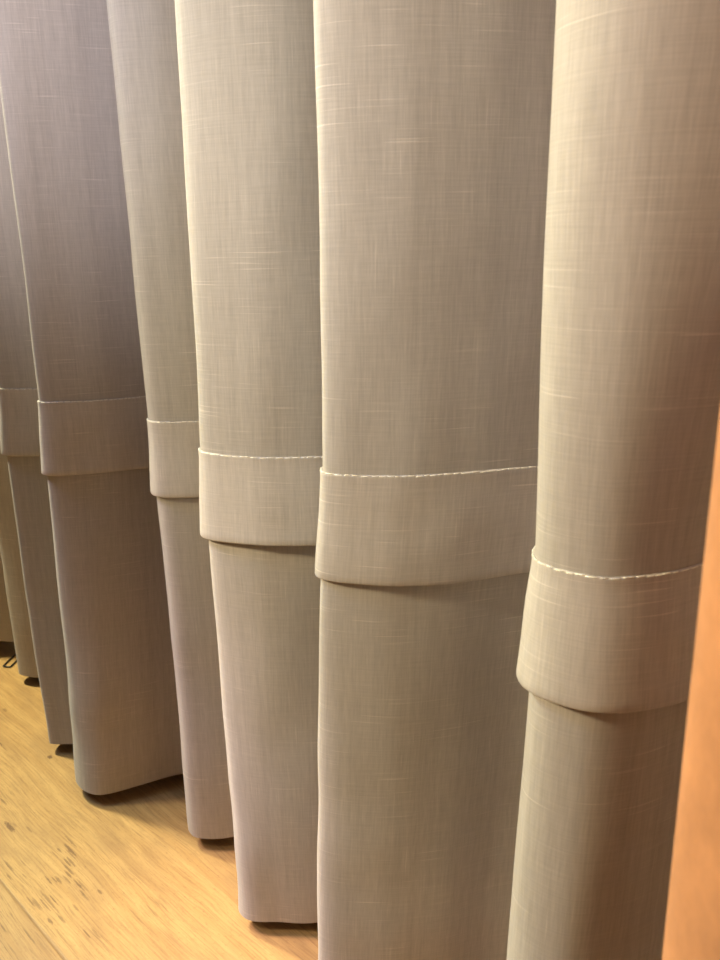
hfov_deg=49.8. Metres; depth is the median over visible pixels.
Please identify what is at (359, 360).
curtain
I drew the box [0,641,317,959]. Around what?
floor
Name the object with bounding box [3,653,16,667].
wire loop
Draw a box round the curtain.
[0,0,719,959]
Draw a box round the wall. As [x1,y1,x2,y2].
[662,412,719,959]
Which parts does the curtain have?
panel, panel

